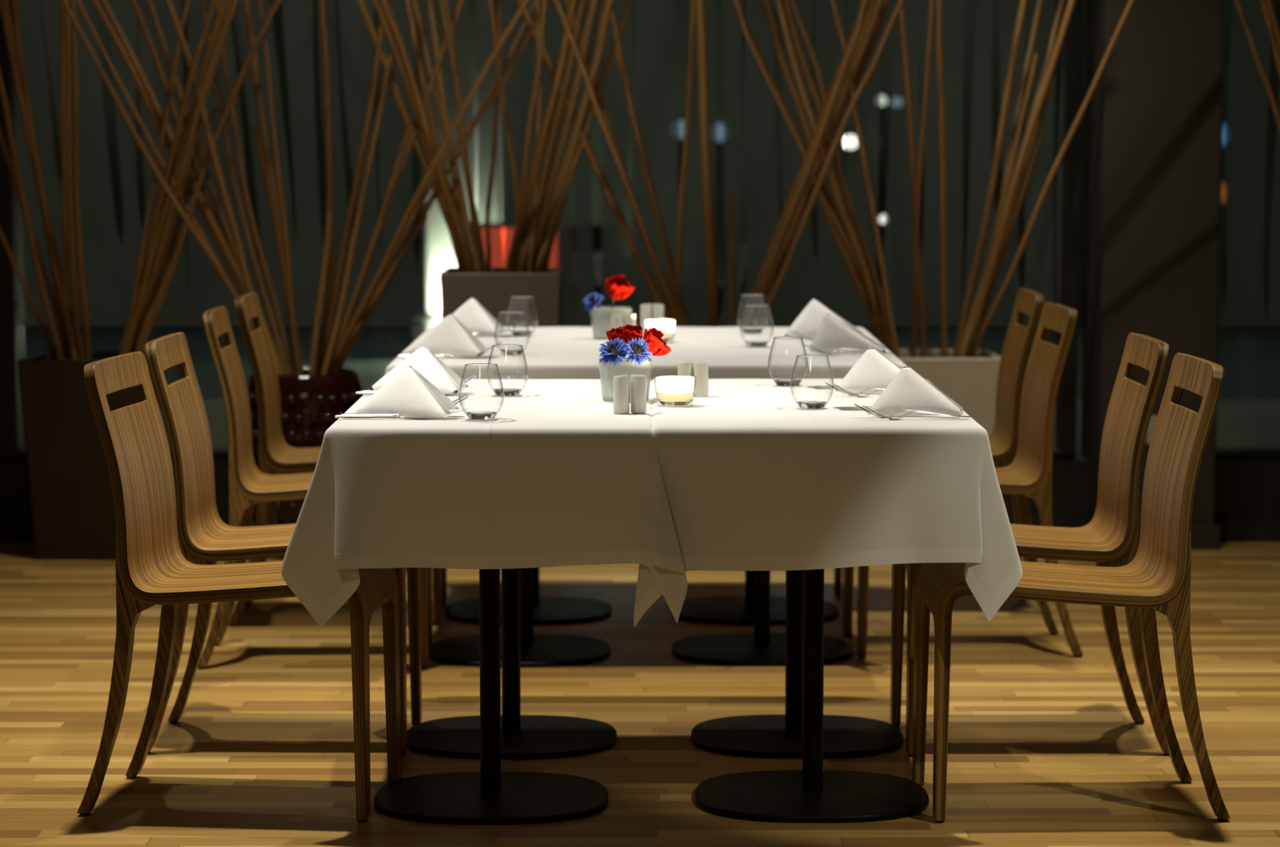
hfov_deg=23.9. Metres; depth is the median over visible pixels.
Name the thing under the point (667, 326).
tealight holder
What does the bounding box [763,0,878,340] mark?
stick
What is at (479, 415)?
water glass
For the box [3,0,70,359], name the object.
stick
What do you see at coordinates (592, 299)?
flower
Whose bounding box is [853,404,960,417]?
fork
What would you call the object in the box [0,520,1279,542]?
baseboard
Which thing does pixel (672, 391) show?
tealight holder
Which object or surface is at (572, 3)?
stick
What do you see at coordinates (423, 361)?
napkin
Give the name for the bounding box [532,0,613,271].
stick
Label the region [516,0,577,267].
stick
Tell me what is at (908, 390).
napkin
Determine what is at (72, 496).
planter
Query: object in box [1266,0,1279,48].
stick
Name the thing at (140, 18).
stick
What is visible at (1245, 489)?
wall
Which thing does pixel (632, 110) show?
stick
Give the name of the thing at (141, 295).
stick
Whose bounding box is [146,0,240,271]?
stick
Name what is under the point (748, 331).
water glass
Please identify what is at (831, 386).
fork
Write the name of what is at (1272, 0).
stick
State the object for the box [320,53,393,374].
stick
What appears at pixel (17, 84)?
stick
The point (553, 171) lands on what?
stick
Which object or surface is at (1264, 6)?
stick
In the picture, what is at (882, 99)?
street lamp
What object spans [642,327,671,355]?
poppy
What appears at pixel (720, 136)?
street lamp
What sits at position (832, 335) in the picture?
napkin
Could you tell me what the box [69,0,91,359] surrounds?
stick
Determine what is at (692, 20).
stick
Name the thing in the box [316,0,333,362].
stick
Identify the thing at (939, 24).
stick
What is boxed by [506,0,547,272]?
stick
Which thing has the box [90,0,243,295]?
stick
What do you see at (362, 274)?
stick
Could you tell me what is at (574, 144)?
stick
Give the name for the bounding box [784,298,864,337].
napkin
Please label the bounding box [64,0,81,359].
stick
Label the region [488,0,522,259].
stick
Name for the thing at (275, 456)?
dining chair
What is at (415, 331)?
column
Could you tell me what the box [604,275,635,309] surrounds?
poppy
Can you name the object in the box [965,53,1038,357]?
stick
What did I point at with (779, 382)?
water glass
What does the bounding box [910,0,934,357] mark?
stick
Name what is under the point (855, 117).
stick
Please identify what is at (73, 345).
stick
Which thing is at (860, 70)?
stick
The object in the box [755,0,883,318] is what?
stick
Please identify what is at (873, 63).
stick
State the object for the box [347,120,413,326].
stick
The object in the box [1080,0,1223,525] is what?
wall pillar
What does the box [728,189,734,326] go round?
stick
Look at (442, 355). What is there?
table knife
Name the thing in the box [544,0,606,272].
stick
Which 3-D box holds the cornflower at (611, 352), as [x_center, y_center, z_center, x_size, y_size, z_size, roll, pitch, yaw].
[-0.049,-0.126,6.195,0.078,0.103,0.062,-4,7,-33]
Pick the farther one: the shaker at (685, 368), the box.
the box
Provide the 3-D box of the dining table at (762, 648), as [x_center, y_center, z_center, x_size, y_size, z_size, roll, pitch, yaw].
[0.326,0.173,7.948,0.608,0.764,1.410,0,6,0]
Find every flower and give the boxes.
[588,295,595,303]
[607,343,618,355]
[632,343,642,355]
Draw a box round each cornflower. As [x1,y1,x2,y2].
[582,292,604,311]
[597,337,630,366]
[622,337,653,365]
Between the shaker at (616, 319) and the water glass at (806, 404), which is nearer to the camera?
the water glass at (806, 404)
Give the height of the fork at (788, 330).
0.026 m
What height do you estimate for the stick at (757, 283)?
1.668 m
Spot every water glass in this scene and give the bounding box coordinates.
[458,363,504,420]
[486,344,528,395]
[493,311,529,355]
[506,296,537,336]
[736,293,768,333]
[739,304,773,346]
[767,336,808,386]
[790,354,834,408]
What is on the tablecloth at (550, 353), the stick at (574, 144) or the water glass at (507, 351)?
the water glass at (507, 351)
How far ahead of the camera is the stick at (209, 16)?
9.12 m
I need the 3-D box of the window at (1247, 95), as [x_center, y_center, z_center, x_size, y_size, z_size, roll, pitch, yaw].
[2.615,-1.142,9.735,1.570,2.520,0.160,0,6,0]
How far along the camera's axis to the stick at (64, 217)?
9.25 m
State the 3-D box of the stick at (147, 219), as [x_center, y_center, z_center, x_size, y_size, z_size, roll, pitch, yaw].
[-1.436,-0.967,9.211,0.400,1.717,0.023,3,6,27]
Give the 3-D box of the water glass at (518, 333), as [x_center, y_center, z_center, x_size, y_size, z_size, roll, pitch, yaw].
[-0.320,-0.291,8.200,0.088,0.106,0.088,-1,6,-14]
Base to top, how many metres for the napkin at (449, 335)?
0.101 m
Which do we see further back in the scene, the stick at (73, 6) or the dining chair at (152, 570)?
the stick at (73, 6)
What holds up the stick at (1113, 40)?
on the planter at (970, 382)
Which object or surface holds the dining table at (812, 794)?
on the floor
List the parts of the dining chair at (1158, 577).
leg, leg, seat, leg, backrest, leg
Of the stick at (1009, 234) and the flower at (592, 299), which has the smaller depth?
the flower at (592, 299)
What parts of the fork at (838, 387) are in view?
handle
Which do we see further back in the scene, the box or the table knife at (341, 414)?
the box
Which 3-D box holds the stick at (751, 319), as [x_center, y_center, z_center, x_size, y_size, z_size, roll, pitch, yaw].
[0.569,-0.954,9.034,0.053,1.780,0.821,-5,7,-41]
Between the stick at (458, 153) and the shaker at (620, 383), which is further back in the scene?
the stick at (458, 153)
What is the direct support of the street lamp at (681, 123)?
on the road
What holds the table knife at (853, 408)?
on the tablecloth at (754, 479)
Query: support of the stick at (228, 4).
in the planter at (72, 496)
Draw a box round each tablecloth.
[280,379,687,627]
[385,326,644,379]
[633,378,1022,627]
[645,326,905,381]
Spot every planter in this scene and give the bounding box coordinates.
[17,351,157,559]
[247,367,365,559]
[440,267,563,327]
[897,348,1000,436]
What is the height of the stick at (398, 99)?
1.651 m
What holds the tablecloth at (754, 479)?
on the dining table at (812, 794)
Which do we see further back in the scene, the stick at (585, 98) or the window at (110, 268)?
the window at (110, 268)
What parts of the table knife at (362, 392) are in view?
handle, blade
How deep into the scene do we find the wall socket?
9.54 m
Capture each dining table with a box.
[373,568,617,825]
[428,567,612,667]
[671,571,853,666]
[691,568,928,823]
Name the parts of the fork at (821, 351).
handle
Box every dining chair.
[76,351,401,822]
[145,332,422,755]
[197,306,432,669]
[228,292,447,626]
[833,288,1044,610]
[842,302,1083,658]
[889,332,1169,755]
[911,352,1230,822]
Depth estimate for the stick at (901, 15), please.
9.38 m
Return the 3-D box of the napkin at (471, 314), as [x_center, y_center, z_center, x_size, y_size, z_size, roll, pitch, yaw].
[-0.466,-0.294,8.240,0.200,0.099,0.129,0,6,0]
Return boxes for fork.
[453,395,465,403]
[454,396,467,404]
[464,375,476,382]
[503,322,523,332]
[787,329,809,339]
[794,330,813,339]
[802,343,879,354]
[808,344,893,355]
[825,382,885,395]
[833,383,884,396]
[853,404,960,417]
[862,405,970,419]
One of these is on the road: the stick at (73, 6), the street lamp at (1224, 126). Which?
the street lamp at (1224, 126)
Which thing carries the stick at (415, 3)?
in the planter at (494, 290)
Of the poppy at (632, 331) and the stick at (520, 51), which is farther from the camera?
the stick at (520, 51)
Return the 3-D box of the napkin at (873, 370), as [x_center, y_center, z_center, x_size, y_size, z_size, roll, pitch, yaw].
[0.516,-0.115,6.399,0.208,0.095,0.129,0,6,0]
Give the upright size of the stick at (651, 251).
1.686 m
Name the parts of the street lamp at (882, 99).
globe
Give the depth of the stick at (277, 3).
9.22 m
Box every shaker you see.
[611,313,622,328]
[613,375,629,413]
[623,313,635,326]
[630,374,646,413]
[640,303,651,330]
[652,303,663,319]
[677,360,693,395]
[693,360,708,397]
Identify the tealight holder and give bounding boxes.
[644,319,675,342]
[653,376,696,407]
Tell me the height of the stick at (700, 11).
1.689 m
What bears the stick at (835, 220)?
in the planter at (970, 382)
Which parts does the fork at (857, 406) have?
handle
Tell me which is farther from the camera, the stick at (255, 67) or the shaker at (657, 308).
the stick at (255, 67)
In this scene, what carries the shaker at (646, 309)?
on the tablecloth at (727, 355)
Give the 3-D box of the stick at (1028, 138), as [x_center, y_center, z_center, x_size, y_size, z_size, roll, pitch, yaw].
[1.210,-0.902,9.143,0.590,1.656,0.032,5,8,44]
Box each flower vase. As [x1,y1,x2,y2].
[590,306,631,339]
[598,358,652,400]
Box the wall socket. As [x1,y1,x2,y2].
[1146,416,1157,444]
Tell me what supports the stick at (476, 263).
in the planter at (494, 290)
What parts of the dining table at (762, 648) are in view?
plate, plate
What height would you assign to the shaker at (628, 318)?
0.075 m
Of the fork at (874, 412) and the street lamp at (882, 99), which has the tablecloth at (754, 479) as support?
the fork at (874, 412)
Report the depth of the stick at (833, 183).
9.22 m
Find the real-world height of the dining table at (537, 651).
0.764 m
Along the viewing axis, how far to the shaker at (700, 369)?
6.29 m
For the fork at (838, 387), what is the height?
0.026 m
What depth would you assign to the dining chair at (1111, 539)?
6.47 m
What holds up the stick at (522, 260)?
in the planter at (494, 290)
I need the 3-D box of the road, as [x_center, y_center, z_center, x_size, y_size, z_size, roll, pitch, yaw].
[0.000,-0.312,18.003,36.000,0.120,6.100,0,6,0]
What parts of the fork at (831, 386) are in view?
handle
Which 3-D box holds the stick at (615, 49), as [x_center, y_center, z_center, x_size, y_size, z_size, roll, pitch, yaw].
[0.053,-0.637,9.469,0.283,1.075,0.022,1,6,13]
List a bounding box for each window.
[0,0,1082,459]
[1215,0,1279,459]
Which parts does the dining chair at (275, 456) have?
leg, backrest, leg, seat, leg, leg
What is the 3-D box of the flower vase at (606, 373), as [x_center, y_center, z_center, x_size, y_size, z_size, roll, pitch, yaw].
[-0.031,-0.091,6.248,0.109,0.082,0.109,0,6,-3]
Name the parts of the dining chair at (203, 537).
leg, backrest, leg, seat, leg, leg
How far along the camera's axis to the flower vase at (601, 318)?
8.05 m
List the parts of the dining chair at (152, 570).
leg, backrest, leg, seat, leg, leg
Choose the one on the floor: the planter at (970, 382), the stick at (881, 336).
the planter at (970, 382)
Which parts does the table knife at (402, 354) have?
blade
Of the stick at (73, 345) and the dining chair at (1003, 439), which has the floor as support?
the dining chair at (1003, 439)
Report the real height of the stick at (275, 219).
0.891 m
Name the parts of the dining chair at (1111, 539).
leg, leg, seat, leg, backrest, leg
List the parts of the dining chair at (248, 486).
backrest, leg, leg, seat, leg, leg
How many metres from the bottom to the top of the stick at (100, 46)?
1.747 m
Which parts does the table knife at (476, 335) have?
blade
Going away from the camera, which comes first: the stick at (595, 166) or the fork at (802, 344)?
the fork at (802, 344)
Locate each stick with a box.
[0,0,84,359]
[0,70,63,359]
[0,127,69,359]
[0,226,57,359]
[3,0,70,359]
[11,0,78,359]
[60,0,71,359]
[60,0,254,331]
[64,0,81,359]
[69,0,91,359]
[75,0,253,323]
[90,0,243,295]
[99,0,283,374]
[119,0,189,355]
[123,0,226,354]
[130,0,231,352]
[130,0,233,256]
[134,0,238,351]
[135,107,217,351]
[137,0,217,297]
[137,0,281,351]
[142,0,275,356]
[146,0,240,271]
[164,0,288,375]
[200,0,290,375]
[215,0,291,375]
[243,0,298,375]
[252,126,303,375]
[257,0,301,375]
[308,0,333,375]
[315,0,389,374]
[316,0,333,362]
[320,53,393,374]
[327,0,465,374]
[330,0,529,374]
[331,214,427,374]
[337,0,535,373]
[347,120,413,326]
[355,0,549,325]
[356,0,462,272]
[371,0,474,272]
[379,0,465,272]
[388,0,461,272]
[404,0,454,200]
[411,0,474,271]
[426,0,481,272]
[438,0,487,272]
[444,0,483,272]
[484,0,502,272]
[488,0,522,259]
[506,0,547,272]
[511,0,577,272]
[515,0,671,319]
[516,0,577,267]
[516,0,586,272]
[517,0,672,319]
[524,0,597,272]
[526,0,542,272]
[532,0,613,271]
[532,0,632,272]
[539,0,613,272]
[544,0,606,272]
[553,0,686,326]
[564,0,679,326]
[605,0,691,326]
[613,48,688,316]
[672,0,695,326]
[694,0,718,327]
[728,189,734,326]
[732,0,888,350]
[733,0,880,342]
[739,0,870,326]
[744,0,868,326]
[752,0,889,326]
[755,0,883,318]
[755,0,904,326]
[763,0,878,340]
[774,0,887,333]
[783,0,893,354]
[789,0,891,337]
[827,204,893,353]
[830,0,900,357]
[831,0,875,115]
[897,0,926,357]
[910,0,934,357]
[935,0,947,357]
[952,0,1026,357]
[956,0,1043,357]
[959,0,1064,357]
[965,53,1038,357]
[968,0,1076,357]
[970,0,1134,357]
[973,133,1044,345]
[984,0,1068,319]
[1234,0,1279,132]
[1260,0,1279,76]
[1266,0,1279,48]
[1271,0,1279,52]
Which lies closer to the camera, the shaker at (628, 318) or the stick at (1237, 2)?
the shaker at (628, 318)
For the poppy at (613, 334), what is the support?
in the flower vase at (606, 373)
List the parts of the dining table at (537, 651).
plate, plate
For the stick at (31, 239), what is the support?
in the planter at (72, 496)
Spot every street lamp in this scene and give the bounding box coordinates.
[678,120,684,239]
[715,123,724,327]
[876,95,886,287]
[879,214,885,285]
[894,326,897,337]
[1221,182,1225,203]
[1222,124,1225,145]
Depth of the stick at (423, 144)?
9.37 m
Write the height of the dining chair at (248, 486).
0.878 m
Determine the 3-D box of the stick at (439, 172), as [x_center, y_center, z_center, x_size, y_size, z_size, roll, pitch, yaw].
[-0.728,-1.055,8.961,0.048,1.464,0.858,3,6,29]
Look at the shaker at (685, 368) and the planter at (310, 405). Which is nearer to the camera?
the shaker at (685, 368)
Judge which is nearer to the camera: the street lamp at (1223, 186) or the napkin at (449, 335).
the napkin at (449, 335)
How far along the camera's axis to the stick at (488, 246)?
9.50 m
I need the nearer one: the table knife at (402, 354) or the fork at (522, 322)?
the table knife at (402, 354)
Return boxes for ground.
[157,400,1279,453]
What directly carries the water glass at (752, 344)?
on the tablecloth at (727, 355)
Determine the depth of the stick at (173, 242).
9.38 m
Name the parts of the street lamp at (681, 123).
globe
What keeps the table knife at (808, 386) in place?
on the tablecloth at (754, 479)
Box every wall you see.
[0,453,1279,519]
[24,0,1279,328]
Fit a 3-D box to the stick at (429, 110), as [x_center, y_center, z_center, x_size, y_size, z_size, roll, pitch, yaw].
[-0.681,-1.129,9.490,0.451,1.512,0.044,4,7,39]
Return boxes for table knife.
[334,414,459,418]
[341,413,464,417]
[355,391,469,395]
[360,390,473,393]
[397,354,493,357]
[402,354,498,356]
[472,333,516,336]
[473,333,514,335]
[808,386,835,386]
[832,406,871,408]
[839,408,870,409]
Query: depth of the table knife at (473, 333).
8.19 m
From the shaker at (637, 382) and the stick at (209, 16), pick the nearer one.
the shaker at (637, 382)
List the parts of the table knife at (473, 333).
blade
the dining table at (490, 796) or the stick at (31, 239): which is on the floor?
the dining table at (490, 796)
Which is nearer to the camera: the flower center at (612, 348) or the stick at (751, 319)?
the flower center at (612, 348)
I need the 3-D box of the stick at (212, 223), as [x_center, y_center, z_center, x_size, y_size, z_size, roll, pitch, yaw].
[-1.498,-0.917,9.351,0.828,1.754,0.030,1,6,11]
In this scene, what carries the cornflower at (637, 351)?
in the flower vase at (606, 373)
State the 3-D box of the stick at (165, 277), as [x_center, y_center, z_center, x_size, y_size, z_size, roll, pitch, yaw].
[-1.181,-1.049,9.349,0.757,1.869,0.020,-1,6,-10]
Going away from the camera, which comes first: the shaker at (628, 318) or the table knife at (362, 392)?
the table knife at (362, 392)
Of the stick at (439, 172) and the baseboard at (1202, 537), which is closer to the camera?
the stick at (439, 172)
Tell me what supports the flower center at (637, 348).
on the cornflower at (637, 351)
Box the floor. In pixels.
[0,542,1279,846]
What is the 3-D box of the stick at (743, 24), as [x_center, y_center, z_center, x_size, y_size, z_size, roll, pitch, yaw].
[0.431,-0.957,9.124,0.884,1.775,0.053,-4,7,-37]
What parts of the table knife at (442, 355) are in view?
handle, blade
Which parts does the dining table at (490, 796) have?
plate, plate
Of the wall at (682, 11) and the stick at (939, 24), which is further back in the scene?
the wall at (682, 11)
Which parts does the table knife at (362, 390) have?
handle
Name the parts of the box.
light panel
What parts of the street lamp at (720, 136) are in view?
globe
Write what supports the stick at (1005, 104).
in the planter at (970, 382)
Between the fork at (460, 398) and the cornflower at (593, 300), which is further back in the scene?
the cornflower at (593, 300)
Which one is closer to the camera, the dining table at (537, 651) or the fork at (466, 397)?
the fork at (466, 397)
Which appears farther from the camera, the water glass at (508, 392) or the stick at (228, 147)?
the stick at (228, 147)
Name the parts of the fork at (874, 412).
handle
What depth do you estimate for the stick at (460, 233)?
9.12 m
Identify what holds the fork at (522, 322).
on the tablecloth at (550, 353)
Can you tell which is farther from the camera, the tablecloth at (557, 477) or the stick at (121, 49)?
the stick at (121, 49)
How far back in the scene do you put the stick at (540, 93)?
9.40 m
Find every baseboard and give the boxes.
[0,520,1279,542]
[1138,525,1220,550]
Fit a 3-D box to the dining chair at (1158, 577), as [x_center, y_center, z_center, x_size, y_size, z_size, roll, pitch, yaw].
[0.843,0.311,5.928,0.568,0.878,0.374,0,6,-2]
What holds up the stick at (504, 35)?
in the planter at (310, 405)
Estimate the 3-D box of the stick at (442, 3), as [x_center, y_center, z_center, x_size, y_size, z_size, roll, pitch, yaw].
[-0.574,-1.055,9.106,0.030,1.441,0.574,2,6,19]
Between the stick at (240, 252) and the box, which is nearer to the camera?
the stick at (240, 252)
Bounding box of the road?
[24,328,1279,399]
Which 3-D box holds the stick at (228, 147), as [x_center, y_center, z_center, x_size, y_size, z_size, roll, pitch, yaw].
[-1.259,-0.995,9.331,0.361,1.922,0.020,0,6,-2]
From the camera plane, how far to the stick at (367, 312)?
9.41 m
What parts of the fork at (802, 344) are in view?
handle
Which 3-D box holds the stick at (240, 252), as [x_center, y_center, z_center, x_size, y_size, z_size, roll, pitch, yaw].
[-1.324,-0.887,9.148,0.583,1.738,0.044,-4,7,-37]
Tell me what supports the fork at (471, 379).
on the tablecloth at (557, 477)
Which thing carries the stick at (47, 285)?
in the planter at (72, 496)
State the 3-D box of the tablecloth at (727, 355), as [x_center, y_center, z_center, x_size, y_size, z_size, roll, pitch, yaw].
[0.354,-0.032,7.928,0.698,0.357,1.549,0,6,0]
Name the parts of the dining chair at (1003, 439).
leg, leg, seat, leg, leg, backrest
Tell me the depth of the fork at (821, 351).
7.47 m
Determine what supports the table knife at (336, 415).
on the tablecloth at (557, 477)
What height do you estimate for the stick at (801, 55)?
1.796 m
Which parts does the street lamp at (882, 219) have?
globe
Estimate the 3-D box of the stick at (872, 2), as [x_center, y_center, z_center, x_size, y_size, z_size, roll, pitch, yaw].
[0.614,-1.000,9.430,0.674,1.809,0.028,0,6,-1]
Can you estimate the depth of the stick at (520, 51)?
9.35 m
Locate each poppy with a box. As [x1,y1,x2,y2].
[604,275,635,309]
[606,328,626,358]
[618,324,643,361]
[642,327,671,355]
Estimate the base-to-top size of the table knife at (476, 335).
0.008 m
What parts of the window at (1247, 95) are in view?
frame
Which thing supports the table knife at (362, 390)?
on the tablecloth at (557, 477)
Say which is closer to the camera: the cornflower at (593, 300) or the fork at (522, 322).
the cornflower at (593, 300)
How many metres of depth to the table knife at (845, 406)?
6.04 m
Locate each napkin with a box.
[353,365,458,417]
[368,346,468,393]
[400,314,489,355]
[452,297,506,334]
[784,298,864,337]
[808,314,886,352]
[835,346,902,393]
[866,364,964,415]
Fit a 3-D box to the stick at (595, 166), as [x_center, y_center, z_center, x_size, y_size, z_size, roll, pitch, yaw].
[-0.235,-1.001,9.444,0.833,1.803,0.029,1,6,10]
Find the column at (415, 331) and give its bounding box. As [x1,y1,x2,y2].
[410,0,504,344]
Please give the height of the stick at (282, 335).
1.966 m
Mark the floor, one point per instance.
(1046, 748)
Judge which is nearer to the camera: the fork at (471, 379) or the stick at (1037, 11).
the fork at (471, 379)
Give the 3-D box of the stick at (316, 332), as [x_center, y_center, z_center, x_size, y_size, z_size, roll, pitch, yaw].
[-0.973,-0.935,9.238,0.071,1.819,0.218,-2,6,-16]
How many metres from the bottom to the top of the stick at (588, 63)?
1.914 m
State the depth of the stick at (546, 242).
9.45 m
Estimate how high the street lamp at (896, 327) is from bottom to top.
1.589 m
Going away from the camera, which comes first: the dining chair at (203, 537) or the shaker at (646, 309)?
the dining chair at (203, 537)
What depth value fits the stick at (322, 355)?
9.33 m
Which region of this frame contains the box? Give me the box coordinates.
[500,222,601,327]
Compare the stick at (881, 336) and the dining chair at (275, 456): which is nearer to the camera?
the dining chair at (275, 456)
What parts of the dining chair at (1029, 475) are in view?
leg, leg, seat, leg, backrest, leg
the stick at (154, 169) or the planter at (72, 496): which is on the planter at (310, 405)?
the stick at (154, 169)
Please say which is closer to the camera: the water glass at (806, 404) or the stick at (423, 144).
the water glass at (806, 404)
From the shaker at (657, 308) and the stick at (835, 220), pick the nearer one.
the shaker at (657, 308)
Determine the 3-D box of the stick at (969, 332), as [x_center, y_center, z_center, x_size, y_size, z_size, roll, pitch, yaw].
[1.218,-0.941,9.430,0.548,1.670,0.031,-3,7,-32]
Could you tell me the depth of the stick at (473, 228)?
9.29 m
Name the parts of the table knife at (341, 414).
handle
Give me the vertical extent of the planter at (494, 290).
0.890 m
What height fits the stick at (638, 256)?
1.845 m
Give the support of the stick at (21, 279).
on the planter at (72, 496)
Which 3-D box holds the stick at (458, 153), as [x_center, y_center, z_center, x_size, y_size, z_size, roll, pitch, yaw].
[-0.502,-0.991,9.483,0.978,1.888,0.026,-2,6,-17]
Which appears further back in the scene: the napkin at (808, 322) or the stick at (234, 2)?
the stick at (234, 2)
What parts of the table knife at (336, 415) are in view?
handle, blade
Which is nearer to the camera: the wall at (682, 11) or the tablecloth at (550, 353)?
the tablecloth at (550, 353)
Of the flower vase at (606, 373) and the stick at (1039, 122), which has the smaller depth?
the flower vase at (606, 373)
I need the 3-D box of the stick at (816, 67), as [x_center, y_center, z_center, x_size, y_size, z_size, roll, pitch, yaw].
[0.540,-0.946,9.207,0.750,1.748,0.035,-5,7,-42]
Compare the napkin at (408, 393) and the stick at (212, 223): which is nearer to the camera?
the napkin at (408, 393)
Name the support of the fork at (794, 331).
on the tablecloth at (727, 355)
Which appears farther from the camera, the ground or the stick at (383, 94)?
the ground
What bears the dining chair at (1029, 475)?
on the floor
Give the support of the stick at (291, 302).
in the planter at (310, 405)

